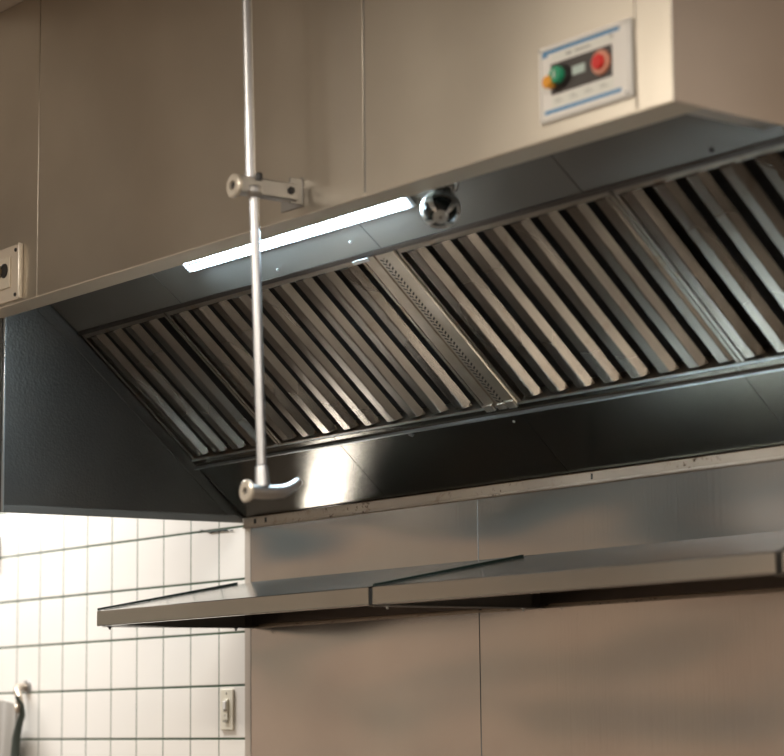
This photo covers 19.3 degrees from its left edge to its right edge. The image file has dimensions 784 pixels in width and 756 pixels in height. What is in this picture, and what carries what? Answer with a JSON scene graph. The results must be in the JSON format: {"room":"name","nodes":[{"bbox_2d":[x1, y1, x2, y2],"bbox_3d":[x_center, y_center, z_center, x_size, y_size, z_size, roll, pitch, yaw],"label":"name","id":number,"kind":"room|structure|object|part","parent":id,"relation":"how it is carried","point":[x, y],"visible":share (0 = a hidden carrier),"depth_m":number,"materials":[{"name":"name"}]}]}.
{"room":"commercial kitchen","nodes":[
{"label":"commercial kitchen","id":0,"kind":"room"},
{"bbox_2d":[0,0,24,12],"bbox_3d":[-1.728,-1.467,3.468,6.520,0.100,12.820,6,-11,-37],"label":"ceiling","id":1,"kind":"structure","parent":0,"point":[5,5],"depth_m":6.22,"materials":[{"name":"beige paint"}]},
{"bbox_2d":[226,0,302,501],"bbox_3d":[-0.274,-0.453,5.034,0.183,1.470,0.142,6,-11,-37],"label":"hanging rod","id":2,"kind":"object","parent":1,"relation":"hanging from","point":[253,186],"visible":1,"depth_m":4.96,"materials":[{"name":"silver metal"}]},
{"bbox_3d":[-0.319,-0.801,5.068,0.020,0.754,0.049,6,-11,-37],"label":"rod","id":3,"kind":"part","parent":2,"relation":"part of","materials":[{"name":"silver metal"}]},
{"bbox_3d":[-0.287,-0.113,4.933,0.020,0.606,0.047,6,-11,-37],"label":"rod","id":4,"kind":"part","parent":2,"relation":"part of","materials":[{"name":"silver metal"}]},
{"bbox_2d":[255,466,269,485],"bbox_3d":[-0.274,0.208,4.872,0.031,0.044,0.032,6,-11,-37],"label":"socket","id":5,"kind":"object","parent":2,"relation":"attached to","point":[261,472],"depth_m":4.86,"materials":[{"name":"silver metal"}]},
{"bbox_3d":[-0.275,-0.411,5.024,0.152,0.038,0.036,6,-11,-37],"label":"bracket arm","id":6,"kind":"part","parent":2,"relation":"part of","materials":[{"name":"silver metal"}]},
{"bbox_3d":[-0.234,-0.406,5.097,0.035,0.066,0.082,6,-11,-37],"label":"mounting plate","id":7,"kind":"part","parent":2,"relation":"part of","materials":[{"name":"silver metal"}]},
{"bbox_2d":[0,0,783,528],"bbox_3d":[0.010,-0.437,5.496,0.900,1.366,2.704,6,-11,-37],"label":"exhaust hood","id":8,"kind":"object","parent":1,"relation":"hanging from","point":[122,122],"depth_m":5.41,"materials":[{"name":"metal"}]},
{"bbox_2d":[0,242,22,304],"bbox_3d":[-1.021,-0.275,6.123,0.014,0.149,0.146,6,-11,-37],"label":"outlet plate","id":9,"kind":"object","parent":8,"relation":"attached to","point":[11,258],"visible":1,"depth_m":6.11,"materials":[{"name":"beige"}]},
{"bbox_2d":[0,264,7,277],"bbox_3d":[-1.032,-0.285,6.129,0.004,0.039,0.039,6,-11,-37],"label":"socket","id":10,"kind":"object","parent":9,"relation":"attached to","point":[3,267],"depth_m":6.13,"materials":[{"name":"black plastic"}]},
{"bbox_2d":[0,257,10,289],"bbox_3d":[-1.037,-0.276,6.142,0.006,0.082,0.084,6,-11,-37],"label":"socket","id":11,"kind":"object","parent":9,"relation":"attached to","point":[5,262],"depth_m":6.12,"materials":[{"name":"beige plastic"}]},
{"bbox_3d":[-1.028,-0.598,6.190,0.003,0.821,0.327,6,-11,-37],"label":"panel","id":12,"kind":"part","parent":8,"relation":"part of","materials":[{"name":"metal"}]},
{"bbox_3d":[-0.816,-0.273,6.162,0.268,0.208,0.533,6,-11,-37],"label":"plate","id":13,"kind":"part","parent":8,"relation":"part of","materials":[{"name":"metal"}]},
{"bbox_3d":[-0.781,-0.278,6.539,0.861,1.354,0.003,6,-11,-37],"label":"skirt panel","id":14,"kind":"part","parent":8,"relation":"part of","materials":[{"name":"metal"}]},
{"bbox_2d":[81,313,278,459],"bbox_3d":[-0.574,0.020,6.366,0.404,0.362,0.429,6,-11,-37],"label":"filter","id":15,"kind":"object","parent":8,"relation":"on","point":[154,359],"visible":0.86,"depth_m":6.37,"materials":[{"name":"metal"}]},
{"bbox_3d":[-0.495,-0.706,5.509,0.003,0.821,1.411,6,-11,-37],"label":"panel","id":16,"kind":"part","parent":8,"relation":"part of","materials":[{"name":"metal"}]},
{"bbox_2d":[183,244,250,272],"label":"hood light","id":17,"kind":"object","parent":8,"relation":"attached to","point":[243,251],"depth_m":5.68,"materials":[{"name":"white plastic"}]},
{"bbox_3d":[-0.390,-0.359,5.618,0.268,0.208,0.854,6,-11,-37],"label":"plate","id":18,"kind":"part","parent":8,"relation":"part of","materials":[{"name":"metal"}]},
{"bbox_3d":[-0.293,0.280,6.388,0.176,0.157,0.683,6,-11,-37],"label":"plate","id":19,"kind":"part","parent":8,"relation":"part of","materials":[{"name":"metal"}]},
{"bbox_2d":[165,262,482,444],"bbox_3d":[-0.175,-0.061,5.856,0.404,0.362,0.869,6,-11,-37],"label":"filter","id":20,"kind":"object","parent":8,"relation":"attached to","point":[341,353],"visible":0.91,"depth_m":5.83,"materials":[{"name":"metal"}]},
{"bbox_2d":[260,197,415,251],"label":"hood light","id":21,"kind":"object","parent":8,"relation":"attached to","point":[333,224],"depth_m":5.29,"materials":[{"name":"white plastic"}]},
{"bbox_3d":[-0.061,-0.288,5.396,0.012,0.011,2.660,6,-11,-37],"label":"filter rail","id":22,"kind":"part","parent":8,"relation":"part of","materials":[{"name":"grey metal"}]},
{"bbox_3d":[0.111,-0.113,5.471,0.402,0.357,0.148,6,-11,-37],"label":"slotted spacer strip","id":23,"kind":"part","parent":8,"relation":"part of","materials":[{"name":"silver metal"}]},
{"bbox_2d":[421,182,460,228],"bbox_3d":[0.104,-0.398,4.935,0.086,0.161,0.112,-1,-9,3],"label":"spotlight","id":24,"kind":"object","parent":8,"relation":"attached to","point":[442,207],"visible":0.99,"depth_m":4.89,"materials":[{"name":"silver glass"}]},
{"bbox_3d":[0.104,-0.361,4.915,0.069,0.069,0.069,6,-11,-37],"label":"glass globe","id":25,"kind":"part","parent":24,"relation":"part of","materials":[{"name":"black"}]},
{"bbox_3d":[0.139,0.193,5.836,0.176,0.157,0.724,6,-11,-37],"label":"plate","id":26,"kind":"part","parent":8,"relation":"part of","materials":[{"name":"metal"}]},
{"bbox_3d":[0.084,-0.455,5.013,0.268,0.208,0.688,6,-11,-37],"label":"plate","id":27,"kind":"part","parent":8,"relation":"part of","materials":[{"name":"metal"}]},
{"bbox_3d":[0.247,0.085,5.579,0.022,0.028,2.660,6,-11,-37],"label":"filter rail","id":28,"kind":"part","parent":8,"relation":"part of","materials":[{"name":"metal"}]},
{"bbox_3d":[0.194,-0.845,4.630,0.003,0.821,0.827,6,-11,-37],"label":"panel","id":29,"kind":"part","parent":8,"relation":"part of","materials":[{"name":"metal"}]},
{"bbox_3d":[0.381,0.258,5.648,0.006,0.028,2.655,6,-11,-37],"label":"rail","id":30,"kind":"part","parent":8,"relation":"part of","materials":[{"name":"metal"}]},
{"bbox_3d":[0.304,-0.565,4.410,0.027,0.025,0.025,6,-11,-37],"label":"orange knob","id":31,"kind":"part","parent":8,"relation":"part of","materials":[{"name":"orange plastic"}]},
{"bbox_2d":[549,64,569,87],"bbox_3d":[0.316,-0.578,4.396,0.023,0.045,0.045,6,-11,-37],"label":"switch","id":32,"kind":"object","parent":8,"relation":"attached to","point":[559,74],"depth_m":4.39,"materials":[{"name":"green plastic"}]},
{"bbox_2d":[395,191,740,402],"bbox_3d":[0.389,-0.175,5.137,0.404,0.362,0.724,6,-11,-37],"label":"filter","id":33,"kind":"object","parent":8,"relation":"on","point":[570,297],"visible":0.96,"depth_m":5.12,"materials":[{"name":"metal"}]},
{"bbox_2d":[551,35,612,61],"bbox_3d":[0.359,-0.625,4.368,0.001,0.013,0.172,6,-11,-37],"label":"print","id":34,"kind":"object","parent":8,"relation":"on","point":[580,48],"depth_m":4.37,"materials":[{"name":"white"}]},
{"bbox_2d":[552,77,613,106],"bbox_3d":[0.360,-0.539,4.355,0.001,0.020,0.172,6,-11,-37],"label":"print","id":35,"kind":"object","parent":8,"relation":"on","point":[581,91],"depth_m":4.36,"materials":[{"name":"white paper"}]},
{"bbox_3d":[0.355,-0.579,4.352,0.035,0.151,0.256,6,-11,-37],"label":"switch panel","id":36,"kind":"part","parent":8,"relation":"part of","materials":[{"name":"white plastic"}]},
{"bbox_2d":[591,49,610,74],"bbox_3d":[0.390,-0.591,4.314,0.008,0.048,0.048,6,-11,-37],"label":"switch","id":37,"kind":"object","parent":8,"relation":"attached to","point":[600,58],"depth_m":4.30,"materials":[{"name":"red plastic"}]},
{"bbox_3d":[0.585,0.103,5.266,0.176,0.157,0.728,6,-11,-37],"label":"plate","id":38,"kind":"part","parent":8,"relation":"part of","materials":[{"name":"metal"}]},
{"bbox_3d":[0.478,-0.902,4.268,0.003,0.821,0.094,6,-11,-37],"label":"panel","id":39,"kind":"part","parent":8,"relation":"part of","materials":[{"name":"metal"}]},
{"bbox_3d":[0.472,-0.533,4.518,0.268,0.208,0.574,6,-11,-37],"label":"plate","id":40,"kind":"part","parent":8,"relation":"part of","materials":[{"name":"metal"}]},
{"bbox_2d":[611,144,783,362],"bbox_3d":[0.764,-0.251,4.658,0.404,0.362,0.494,6,-11,-37],"label":"filter","id":41,"kind":"object","parent":8,"relation":"on","point":[718,227],"visible":0.98,"depth_m":4.72,"materials":[{"name":"metal"}]},
{"bbox_3d":[0.850,-0.619,4.457,0.862,1.332,0.003,6,-11,-37],"label":"panel","id":42,"kind":"part","parent":8,"relation":"part of","materials":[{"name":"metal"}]},
{"bbox_3d":[0.967,0.026,4.779,0.176,0.157,0.514,6,-11,-37],"label":"plate","id":43,"kind":"part","parent":8,"relation":"part of","materials":[{"name":"metal"}]},
{"bbox_2d":[0,445,783,755],"bbox_3d":[-0.214,0.755,6.466,0.120,3.434,9.200,6,-11,-37],"label":"wall","id":44,"kind":"structure","parent":0,"point":[96,690],"depth_m":7.20,"materials":[{"name":"white tile"}]},
{"bbox_2d":[13,680,30,712],"bbox_3d":[-1.218,1.047,7.575,0.048,0.109,0.115,-2,-9,10],"label":"wall hook","id":45,"kind":"object","parent":44,"relation":"attached to","point":[25,686],"visible":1,"depth_m":7.56,"materials":[{"name":"silver metal"}]},
{"bbox_2d":[0,695,24,755],"bbox_3d":[-1.287,1.309,7.607,0.063,0.515,0.306,6,-11,-37],"label":"hanging cloth","id":46,"kind":"object","parent":45,"relation":"hanging from","point":[11,724],"visible":1,"depth_m":7.58,"materials":[{"name":"grey fabric"}]},
{"bbox_2d":[198,529,232,532],"bbox_3d":[-0.524,0.451,6.810,0.006,0.016,0.194,6,-11,-37],"label":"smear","id":47,"kind":"object","parent":44,"relation":"attached to","point":[219,530],"visible":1,"depth_m":6.79,"materials":[{"name":"grey"}]},
{"bbox_2d":[220,689,233,729],"bbox_3d":[-0.481,0.960,6.674,0.015,0.118,0.066,6,-11,-37],"label":"wall switch","id":48,"kind":"object","parent":44,"relation":"attached to","point":[226,695],"visible":1,"depth_m":6.67,"materials":[{"name":"beige plastic"}]},
{"bbox_2d":[245,528,250,755],"bbox_3d":[-0.409,1.012,6.588,0.008,1.166,0.028,6,-11,-37],"label":"trim","id":49,"kind":"structure","parent":44,"relation":"attached to","point":[247,530],"depth_m":6.61,"materials":[{"name":"silver metal"}]},
{"bbox_2d":[97,555,532,630],"bbox_3d":[-0.228,0.560,5.981,0.514,0.145,1.230,6,-11,-37],"label":"wall shelf","id":50,"kind":"object","parent":44,"relation":"attached to","point":[342,595],"visible":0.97,"depth_m":6.01,"materials":[{"name":"metal"}]},
{"bbox_3d":[-0.027,0.573,6.136,0.008,0.120,1.220,6,-11,-37],"label":"rail","id":51,"kind":"part","parent":50,"relation":"part of","materials":[{"name":"grey metal"}]},
{"bbox_2d":[251,499,477,581],"bbox_3d":[-0.091,0.507,6.241,0.006,0.274,1.018,6,-11,-37],"label":"sheet","id":52,"kind":"object","parent":44,"relation":"attached to","point":[447,532],"visible":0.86,"depth_m":6.21,"materials":[{"name":"silver metal"}]},
{"bbox_2d":[251,613,480,755],"bbox_3d":[-0.085,1.089,6.154,0.006,0.876,1.018,6,-11,-37],"label":"sheet","id":53,"kind":"object","parent":44,"relation":"attached to","point":[402,686],"visible":1,"depth_m":6.16,"materials":[{"name":"silver metal"}]},
{"bbox_2d":[477,499,481,755],"bbox_3d":[0.226,0.884,5.776,0.007,1.164,0.003,6,-11,-37],"label":"trim","id":54,"kind":"structure","parent":44,"relation":"attached to","point":[477,499],"depth_m":5.80,"materials":[{"name":"grey metal"}]},
{"bbox_2d":[249,589,783,628],"bbox_3d":[0.427,0.547,5.547,0.008,0.006,2.728,6,-11,-37],"label":"trim","id":55,"kind":"structure","parent":44,"relation":"attached to","point":[777,590],"depth_m":5.60,"materials":[{"name":"metal"}]},
{"bbox_2d":[373,531,783,610],"bbox_3d":[0.542,0.405,4.999,0.514,0.145,1.256,6,-11,-37],"label":"wall shelf","id":56,"kind":"object","parent":44,"relation":"attached to","point":[753,561],"visible":1,"depth_m":5.04,"materials":[{"name":"metal"}]},
{"bbox_3d":[0.742,0.417,5.154,0.008,0.120,1.246,6,-11,-37],"label":"rail","id":57,"kind":"part","parent":56,"relation":"part of","materials":[{"name":"grey metal"}]},
{"bbox_2d":[478,460,783,559],"bbox_3d":[0.897,0.307,4.979,0.006,0.274,2.206,6,-11,-37],"label":"sheet","id":58,"kind":"object","parent":44,"relation":"attached to","point":[749,498],"visible":0.6,"depth_m":5.40,"materials":[{"name":"silver metal"}]},
{"bbox_2d":[480,592,783,755],"bbox_3d":[0.903,0.890,4.892,0.006,0.876,2.206,6,-11,-37],"label":"sheet","id":59,"kind":"object","parent":44,"relation":"attached to","point":[693,676],"visible":1,"depth_m":5.35,"materials":[{"name":"silver metal"}]},
{"bbox_2d":[782,547,783,572],"bbox_3d":[1.212,0.269,4.143,0.514,0.145,0.904,6,-11,-37],"label":"wall shelf","id":60,"kind":"object","parent":44,"relation":"attached to","point":[782,547],"visible":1,"depth_m":4.33,"materials":[{"name":"metal"}]}
]}

